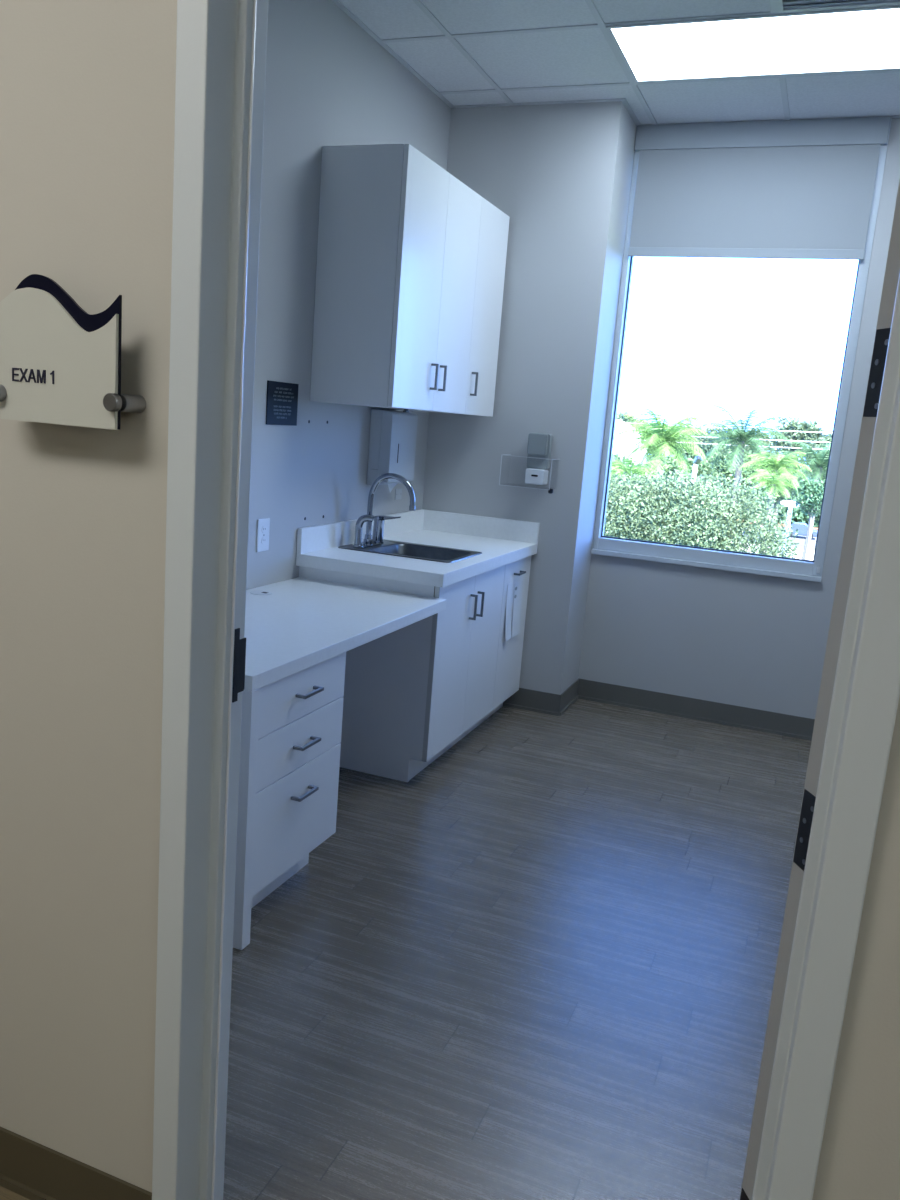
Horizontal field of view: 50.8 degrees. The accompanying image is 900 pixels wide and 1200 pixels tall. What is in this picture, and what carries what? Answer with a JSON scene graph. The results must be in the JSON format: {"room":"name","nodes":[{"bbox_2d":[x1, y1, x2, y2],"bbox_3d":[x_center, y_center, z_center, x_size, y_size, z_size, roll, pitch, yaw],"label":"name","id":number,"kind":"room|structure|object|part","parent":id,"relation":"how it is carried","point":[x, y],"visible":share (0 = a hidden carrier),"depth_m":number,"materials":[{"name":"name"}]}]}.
{"room":"medical clinic corridor","nodes":[
{"label":"medical clinic corridor","id":0,"kind":"room"},
{"bbox_2d":[246,0,450,589],"bbox_3d":[-0.656,-0.805,3.619,0.120,3.000,3.875,9,12,20],"label":"wall","id":1,"kind":"structure","parent":0,"point":[329,82],"depth_m":3.59,"materials":[{"name":"paint"}]},
{"bbox_2d":[256,518,269,551],"bbox_3d":[-0.698,-0.243,3.546,0.008,0.124,0.079,9,12,20],"label":"wall outlet","id":2,"kind":"object","parent":1,"relation":"attached to","point":[263,525],"visible":1,"depth_m":3.54,"materials":[{"name":"white plastic"}]},
{"bbox_2d":[261,537,265,543],"bbox_3d":[-0.698,-0.222,3.549,0.002,0.029,0.034,9,12,20],"label":"socket","id":3,"kind":"object","parent":2,"relation":"attached to","point":[263,539],"depth_m":3.55,"materials":[{"name":"white plastic"}]},
{"bbox_2d":[262,526,266,532],"bbox_3d":[-0.694,-0.264,3.541,0.002,0.029,0.034,9,12,20],"label":"socket","id":4,"kind":"object","parent":2,"relation":"attached to","point":[264,528],"depth_m":3.54,"materials":[{"name":"white plastic"}]},
{"bbox_2d":[266,380,298,425],"bbox_3d":[-0.626,-0.734,3.545,0.004,0.157,0.214,9,12,20],"label":"placard","id":5,"kind":"object","parent":1,"relation":"attached to","point":[282,397],"visible":1,"depth_m":3.54,"materials":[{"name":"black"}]},
{"bbox_2d":[367,409,417,484],"bbox_3d":[-0.264,-0.701,4.373,0.110,0.338,0.284,9,12,20],"label":"dispenser","id":6,"kind":"object","parent":1,"relation":"attached to","point":[393,434],"visible":0.82,"depth_m":4.27,"materials":[{"name":"grey plastic"}]},
{"bbox_2d":[388,482,397,491],"bbox_3d":[-0.257,-0.533,4.447,0.021,0.052,0.150,9,12,20],"label":"paper towel","id":7,"kind":"object","parent":6,"relation":"hanging from","point":[391,485],"visible":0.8,"depth_m":4.40,"materials":[{"name":"white paper"}]},
{"bbox_2d":[395,488,401,499],"bbox_3d":[-0.252,-0.518,4.629,0.006,0.053,0.072,9,12,20],"label":"wall plate","id":8,"kind":"object","parent":1,"relation":"attached to","point":[398,492],"visible":1,"depth_m":4.62,"materials":[{"name":"grey plastic"}]},
{"bbox_2d":[310,144,509,416],"bbox_3d":[-0.120,-1.297,4.118,0.387,0.953,1.183,9,12,20],"label":"upper cabinet","id":9,"kind":"object","parent":1,"relation":"attached to","point":[411,259],"visible":1,"depth_m":3.65,"materials":[{"name":"white laminate"}]},
{"bbox_3d":[-0.119,-1.224,3.706,0.020,0.938,0.402,9,12,20],"label":"door","id":10,"kind":"part","parent":9,"relation":"part of","materials":[{"name":"white laminate"}]},
{"bbox_3d":[-0.065,-0.920,3.903,0.030,0.106,0.010,9,12,20],"label":"handle","id":11,"kind":"part","parent":9,"relation":"part of","materials":[{"name":"grey metal"}]},
{"bbox_3d":[-0.031,-0.933,3.988,0.030,0.106,0.010,9,12,20],"label":"handle","id":12,"kind":"part","parent":9,"relation":"part of","materials":[{"name":"grey metal"}]},
{"bbox_3d":[0.026,-1.282,4.070,0.020,0.938,0.387,9,12,20],"label":"door","id":13,"kind":"part","parent":9,"relation":"part of","materials":[{"name":"white laminate"}]},
{"bbox_3d":[0.111,-0.990,4.344,0.030,0.106,0.010,9,12,20],"label":"handle","id":14,"kind":"part","parent":9,"relation":"part of","materials":[{"name":"grey metal"}]},
{"bbox_3d":[0.168,-1.340,4.427,0.020,0.938,0.389,9,12,20],"label":"door","id":15,"kind":"part","parent":9,"relation":"part of","materials":[{"name":"white laminate"}]},
{"bbox_2d":[297,509,539,553],"bbox_3d":[-0.084,-0.285,4.260,0.638,0.103,1.266,9,12,20],"label":"backsplash","id":16,"kind":"structure","parent":1,"relation":"attached to","point":[330,535],"depth_m":4.74,"materials":[{"name":"white stone"}]},
{"bbox_2d":[0,699,810,1199],"bbox_3d":[0.147,1.123,2.048,6.200,0.060,6.740,9,12,20],"label":"floor","id":17,"kind":"structure","parent":0,"point":[539,962],"depth_m":2.53,"materials":[{"name":"laminate"}]},
{"bbox_2d":[251,652,345,907],"bbox_3d":[-0.716,0.501,2.844,0.671,0.724,0.492,9,12,20],"label":"base cabinet","id":18,"kind":"object","parent":17,"relation":"on","point":[301,712],"visible":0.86,"depth_m":2.71,"materials":[{"name":"white laminate"}]},
{"bbox_3d":[-0.450,0.626,2.758,0.020,0.298,0.490,9,12,20],"label":"drawer","id":19,"kind":"part","parent":18,"relation":"part of","materials":[{"name":"white laminate"}]},
{"bbox_3d":[-0.432,0.405,2.715,0.020,0.148,0.490,9,12,20],"label":"drawer","id":20,"kind":"part","parent":18,"relation":"part of","materials":[{"name":"white laminate"}]},
{"bbox_3d":[-0.421,0.260,2.688,0.020,0.142,0.490,9,12,20],"label":"drawer","id":21,"kind":"part","parent":18,"relation":"part of","materials":[{"name":"white laminate"}]},
{"bbox_3d":[-0.419,0.558,2.738,0.032,0.010,0.106,9,12,20],"label":"handle","id":22,"kind":"part","parent":18,"relation":"part of","materials":[{"name":"silver metal"}]},
{"bbox_3d":[-0.408,0.410,2.709,0.032,0.010,0.106,9,12,20],"label":"handle","id":23,"kind":"part","parent":18,"relation":"part of","materials":[{"name":"silver metal"}]},
{"bbox_3d":[-0.396,0.261,2.681,0.032,0.010,0.106,9,12,20],"label":"handle","id":24,"kind":"part","parent":18,"relation":"part of","materials":[{"name":"silver metal"}]},
{"bbox_2d":[233,577,446,949],"bbox_3d":[-0.586,0.421,3.189,0.649,0.766,1.328,9,12,20],"label":"desk","id":25,"kind":"object","parent":17,"relation":"on","point":[294,625],"visible":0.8,"depth_m":2.90,"materials":[{"name":"white laminate"}]},
{"bbox_3d":[-0.824,0.538,2.602,0.649,0.722,0.040,9,12,20],"label":"panel","id":26,"kind":"part","parent":25,"relation":"part of","materials":[{"name":"white laminate"}]},
{"bbox_2d":[299,565,504,781],"bbox_3d":[-0.195,0.244,4.165,0.647,0.812,0.803,9,12,20],"label":"base cabinet","id":27,"kind":"object","parent":17,"relation":"on","point":[412,692],"visible":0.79,"depth_m":3.81,"materials":[{"name":"white laminate"}]},
{"bbox_2d":[296,509,539,587],"bbox_3d":[-0.086,-0.260,4.264,0.639,0.154,1.266,9,12,20],"label":"countertop","id":28,"kind":"structure","parent":27,"relation":"on","point":[501,542],"depth_m":4.16,"materials":[{"name":"white stone"}]},
{"bbox_2d":[353,473,415,547],"bbox_3d":[-0.260,-0.386,4.096,0.241,0.325,0.244,9,12,20],"label":"faucet","id":29,"kind":"object","parent":28,"relation":"on","point":[376,538],"visible":1,"depth_m":4.09,"materials":[{"name":"silver metal"}]},
{"bbox_3d":[-0.394,-0.247,4.075,0.044,0.040,0.044,9,12,20],"label":"handle","id":30,"kind":"part","parent":29,"relation":"part of","materials":[{"name":"silver metal"}]},
{"bbox_3d":[-0.370,-0.306,4.062,0.074,0.125,0.032,5,11,3],"label":"lever","id":31,"kind":"part","parent":29,"relation":"part of","materials":[{"name":"silver metal"}]},
{"bbox_3d":[-0.321,-0.310,4.231,0.055,0.116,0.055,9,12,20],"label":"handle","id":32,"kind":"part","parent":29,"relation":"part of","materials":[{"name":"silver metal"}]},
{"bbox_3d":[-0.276,-0.362,4.205,0.124,0.030,0.048,9,12,20],"label":"lever","id":33,"kind":"part","parent":29,"relation":"part of","materials":[{"name":"silver metal"}]},
{"bbox_3d":[-0.254,-0.404,4.086,0.224,0.285,0.024,9,12,20],"label":"spout","id":34,"kind":"part","parent":29,"relation":"part of","materials":[{"name":"silver metal"}]},
{"bbox_2d":[338,539,481,562],"bbox_3d":[-0.173,-0.146,4.147,0.524,0.150,0.409,9,12,20],"label":"sink","id":35,"kind":"object","parent":28,"relation":"in","point":[390,547],"visible":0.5,"depth_m":4.26,"materials":[{"name":"metal"}]},
{"bbox_3d":[-0.001,0.265,3.873,0.020,0.707,0.400,9,12,20],"label":"door","id":36,"kind":"part","parent":27,"relation":"part of","materials":[{"name":"white laminate"}]},
{"bbox_3d":[0.097,0.030,3.970,0.030,0.108,0.010,9,12,20],"label":"handle","id":37,"kind":"part","parent":27,"relation":"part of","materials":[{"name":"grey metal"}]},
{"bbox_3d":[0.129,0.017,4.050,0.030,0.108,0.010,9,12,20],"label":"handle","id":38,"kind":"part","parent":27,"relation":"part of","materials":[{"name":"grey metal"}]},
{"bbox_3d":[0.146,0.206,4.242,0.020,0.707,0.400,9,12,20],"label":"door","id":39,"kind":"part","parent":27,"relation":"part of","materials":[{"name":"white laminate"}]},
{"bbox_2d":[475,556,530,727],"bbox_3d":[0.033,0.153,4.735,0.647,0.812,0.436,9,12,20],"label":"base cabinet","id":40,"kind":"object","parent":17,"relation":"on","point":[509,655],"visible":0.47,"depth_m":4.61,"materials":[{"name":"white laminate"}]},
{"bbox_2d":[506,583,512,640],"bbox_3d":[0.282,0.055,4.490,0.017,0.270,0.084,9,12,20],"label":"paper notice","id":41,"kind":"object","parent":40,"relation":"attached to","point":[509,586],"visible":1,"depth_m":4.49,"materials":[{"name":"white paper"}]},
{"bbox_3d":[0.296,0.146,4.618,0.020,0.707,0.414,9,12,20],"label":"door","id":42,"kind":"part","parent":40,"relation":"part of","materials":[{"name":"white laminate"}]},
{"bbox_2d":[512,581,522,637],"bbox_3d":[0.329,0.044,4.620,0.011,0.265,0.133,9,12,20],"label":"paper notice","id":43,"kind":"object","parent":40,"relation":"attached to","point":[516,617],"visible":1,"depth_m":4.62,"materials":[{"name":"white paper"}]},
{"bbox_3d":[0.336,-0.129,4.542,0.030,0.010,0.104,9,12,20],"label":"handle","id":44,"kind":"part","parent":40,"relation":"part of","materials":[{"name":"grey metal"}]},
{"bbox_2d":[0,0,899,1199],"bbox_3d":[0.059,-0.292,1.244,6.200,3.000,0.115,9,12,20],"label":"wall","id":45,"kind":"structure","parent":0,"point":[87,87],"depth_m":1.46,"materials":[{"name":"paint"}]},
{"bbox_2d":[0,274,145,429],"bbox_3d":[-0.560,-0.363,1.382,0.239,0.210,0.062,9,12,20],"label":"room sign","id":46,"kind":"object","parent":45,"relation":"attached to","point":[60,362],"visible":1,"depth_m":1.36,"materials":[{"name":"plastic"}]},
{"bbox_2d":[152,0,899,1199],"bbox_3d":[0.069,-0.018,1.283,0.994,2.450,0.144,9,12,20],"label":"trim","id":47,"kind":"structure","parent":45,"relation":"attached to","point":[221,45],"depth_m":1.34,"materials":[{"name":"paint"}]},
{"bbox_3d":[-0.340,0.103,1.527,0.003,0.121,0.031,9,12,20],"label":"strike plate","id":48,"kind":"part","parent":47,"relation":"part of","materials":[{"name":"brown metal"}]},
{"bbox_2d":[740,180,899,1199],"bbox_3d":[0.934,0.066,1.315,0.890,2.384,0.168,3,11,-6],"label":"door","id":49,"kind":"structure","parent":45,"relation":"in","point":[892,270],"depth_m":1.25,"materials":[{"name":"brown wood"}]},
{"bbox_2d":[422,101,636,694],"bbox_3d":[0.389,-0.981,4.966,0.832,3.000,0.582,9,12,20],"label":"wall","id":50,"kind":"structure","parent":0,"point":[561,174],"depth_m":4.60,"materials":[{"name":"paint"}]},
{"bbox_2d":[499,454,557,493],"bbox_3d":[0.395,-0.618,4.629,0.272,0.166,0.140,9,12,20],"label":"acrylic holder","id":51,"kind":"object","parent":50,"relation":"attached to","point":[550,491],"visible":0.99,"depth_m":4.55,"materials":[{"name":"plastic"}]},
{"bbox_2d":[525,433,552,484],"bbox_3d":[0.427,-0.689,4.627,0.108,0.247,0.086,9,12,20],"label":"dispenser","id":52,"kind":"object","parent":50,"relation":"attached to","point":[539,444],"visible":1,"depth_m":4.61,"materials":[{"name":"grey plastic"}]},
{"bbox_2d":[331,0,899,125],"bbox_3d":[0.900,-1.948,2.704,3.080,0.006,3.673,9,12,20],"label":"trim","id":53,"kind":"structure","parent":50,"relation":"attached to","point":[338,3],"depth_m":4.32,"materials":[{"name":"grey paint"}]},
{"bbox_2d":[339,0,899,123],"bbox_3d":[0.952,-2.035,2.780,3.340,0.146,3.875,9,12,20],"label":"ceiling","id":54,"kind":"structure","parent":0,"point":[576,56],"depth_m":3.92,"materials":[{"name":"tile"}]},
{"bbox_2d":[381,0,899,124],"bbox_3d":[0.900,-1.948,2.704,3.080,0.006,3.673,9,12,20],"label":"ceiling grid","id":55,"kind":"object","parent":54,"relation":"attached to","point":[600,24],"depth_m":3.79,"materials":[{"name":"grey paint"}]},
{"bbox_2d":[606,5,899,82],"bbox_3d":[1.236,-2.084,3.566,1.192,0.009,0.580,9,12,20],"label":"recessed light","id":56,"kind":"object","parent":54,"relation":"in","point":[862,39],"visible":1,"depth_m":3.57,"materials":[{"name":"white plastic"}]},
{"bbox_2d":[776,0,899,12],"bbox_3d":[1.300,-1.953,2.913,0.586,0.009,0.586,9,12,20],"label":"ceiling vent","id":57,"kind":"object","parent":54,"relation":"in","point":[783,6],"visible":1,"depth_m":3.19,"materials":[{"name":"white metal"}]},
{"bbox_2d":[578,118,899,718],"bbox_3d":[1.952,-0.783,4.581,2.388,3.000,0.202,9,12,20],"label":"wall","id":58,"kind":"structure","parent":0,"point":[754,641],"depth_m":4.83,"materials":[{"name":"paint"}]},
{"bbox_2d":[503,678,814,740],"bbox_3d":[1.512,0.643,4.661,2.580,0.109,0.393,9,12,20],"label":"baseboard","id":59,"kind":"structure","parent":58,"relation":"attached to","point":[524,699],"depth_m":4.91,"materials":[{"name":"rubber"}]},
{"bbox_2d":[591,118,891,581],"bbox_3d":[1.385,-1.209,4.683,1.145,2.112,0.144,9,12,20],"label":"window","id":60,"kind":"structure","parent":58,"relation":"in","point":[759,564],"depth_m":4.74,"materials":[{"name":"metal"}]},
{"bbox_3d":[1.293,-0.183,4.851,1.145,0.025,0.084,9,12,20],"label":"sill","id":61,"kind":"part","parent":60,"relation":"part of","materials":[{"name":"metal"}]},
{"bbox_2d":[628,117,890,259],"bbox_3d":[1.417,-1.935,4.481,1.136,0.606,0.026,9,12,20],"label":"roller blind","id":62,"kind":"object","parent":60,"relation":"attached to","point":[786,189],"visible":1,"depth_m":4.46,"materials":[{"name":"fabric"}]},
{"bbox_3d":[1.394,-1.659,4.530,1.088,0.043,0.012,9,12,20],"label":"rail","id":63,"kind":"part","parent":62,"relation":"part of","materials":[{"name":"fabric"}]},
{"label":"outside","id":64,"kind":"structure","parent":0,"visible":0},
{"bbox_2d":[646,456,810,507],"bbox_3d":[57.938,-23.718,193.726,270.000,0.500,394.600,9,12,20],"label":"ground","id":65,"kind":"structure","parent":64,"point":[650,456],"depth_m":282.94,"materials":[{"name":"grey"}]},
{"bbox_2d":[612,425,624,460],"bbox_3d":[6.588,-4.081,44.657,2.528,9.134,2.566,6,11,6],"label":"palm","id":66,"kind":"object","parent":65,"relation":"on","point":[617,426],"visible":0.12,"depth_m":43.55,"materials":[{"name":"green plant"}]},
{"bbox_2d":[613,419,646,464],"bbox_3d":[18.049,-16.511,112.067,8.800,9.899,8.000,9,12,20],"label":"building","id":67,"kind":"structure","parent":65,"relation":"on","point":[619,443],"depth_m":108.18,"materials":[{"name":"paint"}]},
{"bbox_2d":[616,412,647,428],"bbox_3d":[26.871,-23.073,145.444,8.638,11.589,3.596,9,12,20],"label":"tree","id":68,"kind":"object","parent":65,"relation":"on","point":[620,416],"visible":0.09,"depth_m":144.02,"materials":[{"name":"green plant"}]},
{"bbox_2d":[611,453,653,478],"bbox_3d":[13.092,-8.093,74.318,6.106,6.858,4.313,3,11,-6],"label":"tree","id":69,"kind":"object","parent":65,"relation":"on","point":[616,457],"visible":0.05,"depth_m":72.73,"materials":[{"name":"green plant"}]},
{"bbox_2d":[610,457,660,480],"bbox_3d":[9.121,-3.788,49.133,3.436,7.271,3.631,9,12,20],"label":"palm","id":70,"kind":"object","parent":65,"relation":"on","point":[623,468],"visible":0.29,"depth_m":48.19,"materials":[{"name":"green plant"}]},
{"bbox_2d":[639,422,671,456],"bbox_3d":[29.796,-21.023,139.124,8.134,10.405,3.691,9,12,20],"label":"tree","id":71,"kind":"object","parent":65,"relation":"on","point":[647,422],"visible":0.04,"depth_m":138.53,"materials":[{"name":"green plant"}]},
{"bbox_2d":[614,408,707,482],"bbox_3d":[11.756,-5.859,54.175,5.505,9.836,5.319,3,11,-8],"label":"palm","id":72,"kind":"object","parent":65,"relation":"on","point":[665,436],"visible":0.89,"depth_m":53.01,"materials":[{"name":"green plant"}]},
{"bbox_2d":[645,453,721,499],"bbox_3d":[18.514,-8.387,77.153,7.015,7.204,3.726,9,12,20],"label":"tree","id":73,"kind":"object","parent":65,"relation":"on","point":[701,469],"visible":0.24,"depth_m":75.71,"materials":[{"name":"green plant"}]},
{"bbox_2d":[664,423,703,458],"bbox_3d":[33.609,-19.502,132.581,7.879,10.473,4.306,9,12,20],"label":"tree","id":74,"kind":"object","parent":65,"relation":"on","point":[695,433],"visible":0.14,"depth_m":130.94,"materials":[{"name":"green plant"}]},
{"bbox_2d":[691,456,701,483],"bbox_3d":[9.805,-2.090,39.294,0.375,7.730,0.319,9,12,20],"label":"lamp post","id":75,"kind":"object","parent":65,"relation":"on","point":[698,459],"visible":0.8,"depth_m":38.58,"materials":[{"name":"white metal"}]},
{"bbox_2d":[604,469,800,558],"bbox_3d":[6.203,-0.393,29.825,8.702,7.437,5.910,9,12,20],"label":"hedge","id":76,"kind":"object","parent":65,"relation":"on","point":[660,509],"visible":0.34,"depth_m":27.68,"materials":[{"name":"green plant"}]},
{"bbox_2d":[695,425,732,462],"bbox_3d":[36.296,-18.100,126.399,7.878,10.468,3.478,9,12,20],"label":"tree","id":77,"kind":"object","parent":65,"relation":"on","point":[702,439],"visible":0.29,"depth_m":125.66,"materials":[{"name":"green plant"}]},
{"bbox_2d":[703,448,775,510],"bbox_3d":[23.926,-8.915,80.090,6.691,7.973,3.744,9,12,20],"label":"tree","id":78,"kind":"object","parent":65,"relation":"on","point":[720,466],"visible":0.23,"depth_m":78.99,"materials":[{"name":"green plant"}]},
{"bbox_2d":[729,432,780,459],"bbox_3d":[38.775,-16.489,119.777,8.153,10.184,3.424,9,12,20],"label":"tree","id":79,"kind":"object","parent":65,"relation":"on","point":[768,441],"visible":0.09,"depth_m":118.47,"materials":[{"name":"green plant"}]},
{"bbox_2d":[746,469,798,552],"bbox_3d":[15.144,-2.641,45.720,2.328,7.239,2.218,9,12,20],"label":"palm","id":80,"kind":"object","parent":65,"relation":"on","point":[779,484],"visible":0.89,"depth_m":45.09,"materials":[{"name":"green plant"}]},
{"bbox_2d":[739,452,812,510],"bbox_3d":[17.119,-4.004,51.206,3.872,8.151,3.667,9,12,20],"label":"palm","id":81,"kind":"object","parent":65,"relation":"on","point":[780,466],"visible":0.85,"depth_m":50.40,"materials":[{"name":"green plant"}]},
{"bbox_2d":[757,449,808,534],"bbox_3d":[29.077,-9.438,84.779,5.340,8.029,3.735,9,12,20],"label":"tree","id":82,"kind":"object","parent":65,"relation":"on","point":[781,496],"visible":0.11,"depth_m":83.90,"materials":[{"name":"green plant"}]},
{"bbox_3d":[29.194,-10.911,84.496,5.340,5.021,3.735,9,12,20],"label":"crown","id":83,"kind":"part","parent":82,"relation":"part of","materials":[{"name":"green plant"}]},
{"bbox_2d":[769,416,824,500],"bbox_3d":[40.885,-15.895,113.018,6.595,11.884,3.495,9,12,20],"label":"tree","id":84,"kind":"object","parent":65,"relation":"on","point":[793,425],"visible":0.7,"depth_m":111.53,"materials":[{"name":"green plant"}]},
{"bbox_3d":[41.135,-19.058,112.411,6.595,5.424,3.495,9,12,20],"label":"crown","id":85,"kind":"part","parent":84,"relation":"part of","materials":[{"name":"green plant"}]},
{"bbox_2d":[805,430,832,453],"bbox_3d":[43.098,-13.963,106.751,6.662,10.798,3.942,9,12,20],"label":"tree","id":86,"kind":"object","parent":65,"relation":"on","point":[827,438],"visible":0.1,"depth_m":105.88,"materials":[{"name":"green plant"}]},
{"bbox_2d":[808,448,829,481],"bbox_3d":[35.919,-9.914,88.627,5.314,8.572,3.997,9,12,20],"label":"tree","id":87,"kind":"object","parent":65,"relation":"on","point":[822,479],"visible":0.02,"depth_m":87.72,"materials":[{"name":"green plant"}]},
{"bbox_3d":[-9.300,-14.676,89.906,0.386,10.400,2.893,9,12,20],"label":"utility pole","id":88,"kind":"object","parent":65,"relation":"on","visible":0},
{"bbox_2d":[617,438,824,449],"bbox_3d":[12.197,-14.288,81.231,46.001,0.826,0.054,9,12,20],"label":"overhead wire","id":89,"kind":"object","parent":88,"relation":"attached to","point":[617,438],"visible":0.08,"depth_m":77.33,"materials":[{"name":"silver metal"}]},
{"bbox_2d":[615,432,829,442],"bbox_3d":[12.018,-14.720,80.580,46.001,0.864,0.054,9,12,20],"label":"overhead wire","id":90,"kind":"object","parent":88,"relation":"attached to","point":[615,432],"visible":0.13,"depth_m":75.32,"materials":[{"name":"silver metal"}]},
{"bbox_2d":[616,422,829,432],"bbox_3d":[11.859,-15.402,79.881,46.001,0.691,0.054,9,12,20],"label":"overhead wire","id":91,"kind":"object","parent":88,"relation":"attached to","point":[616,422],"visible":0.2,"depth_m":74.56,"materials":[{"name":"silver metal"}]},
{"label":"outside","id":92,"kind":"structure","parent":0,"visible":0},
{"bbox_2d":[736,519,817,530],"bbox_3d":[34.882,-8.399,102.406,55.000,0.250,7.800,9,12,20],"label":"mulch","id":93,"kind":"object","parent":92,"point":[814,528],"depth_m":98.49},
{"bbox_2d":[722,502,820,526],"bbox_3d":[37.548,-9.035,100.584,17.428,2.457,4.428,9,12,20],"label":"hedge","id":94,"kind":"object","parent":93,"relation":"on","point":[797,515],"visible":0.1,"depth_m":99.47,"materials":[{"name":"green plant"}]},
{"bbox_3d":[-0.445,-0.090,-0.019,6.400,3.000,2.865,9,12,20],"label":"wall","id":95,"kind":"structure","parent":0,"visible":0},
{"bbox_2d":[0,1127,151,1199],"bbox_3d":[-0.076,1.133,1.456,6.200,0.109,0.014,9,12,20],"label":"baseboard","id":96,"kind":"structure","parent":95,"relation":"attached to","point":[30,1169],"depth_m":1.70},
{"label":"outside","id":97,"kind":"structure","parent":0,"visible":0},
{"bbox_2d":[740,543,814,560],"bbox_3d":[23.044,-2.260,66.096,50.000,0.040,29.000,9,12,20],"label":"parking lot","id":98,"kind":"structure","parent":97,"point":[811,553],"depth_m":75.41,"materials":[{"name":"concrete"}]},
{"bbox_2d":[697,405,791,550],"bbox_3d":[17.343,-6.377,57.383,5.668,10.513,5.327,9,12,20],"label":"coconut palm","id":99,"kind":"object","parent":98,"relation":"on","point":[740,437],"visible":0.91,"depth_m":56.34,"materials":[{"name":"green plant"}]},
{"bbox_2d":[780,500,799,553],"bbox_3d":[24.162,-4.827,67.960,1.500,4.540,0.700,9,12,20],"label":"street lamp","id":100,"kind":"object","parent":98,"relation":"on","point":[790,504],"visible":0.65,"depth_m":67.54,"materials":[{"name":"white metal"}]},
{"bbox_2d":[782,441,830,558],"bbox_3d":[24.112,-6.093,62.786,5.120,8.973,5.086,-4,14,-37],"label":"palm","id":101,"kind":"object","parent":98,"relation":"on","point":[812,459],"visible":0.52,"depth_m":62.23,"materials":[{"name":"green plant"}]},
{"bbox_2d":[793,478,824,559],"bbox_3d":[21.534,-4.047,57.211,2.384,6.658,2.045,-2,12,-29],"label":"tree","id":102,"kind":"object","parent":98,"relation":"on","point":[810,498],"visible":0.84,"depth_m":56.40,"materials":[{"name":"green plant"}]},
{"bbox_3d":[21.701,-6.157,56.806,2.384,2.348,2.045,-2,12,-29],"label":"crown","id":103,"kind":"part","parent":102,"relation":"part of","materials":[{"name":"green plant"}]},
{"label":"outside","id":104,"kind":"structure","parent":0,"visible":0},
{"bbox_2d":[741,524,817,549],"bbox_3d":[22.753,-7.274,92.078,100.000,0.050,20.000,9,12,20],"label":"road","id":105,"kind":"structure","parent":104,"point":[801,539],"depth_m":85.14,"materials":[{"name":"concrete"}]},
{"bbox_2d":[783,522,816,538],"bbox_3d":[32.635,-6.476,88.263,3.000,1.350,1.700,9,12,20],"label":"parked car","id":106,"kind":"object","parent":105,"relation":"on","point":[802,528],"visible":0.52,"depth_m":87.50,"materials":[{"name":"blue paint"}]}
]}

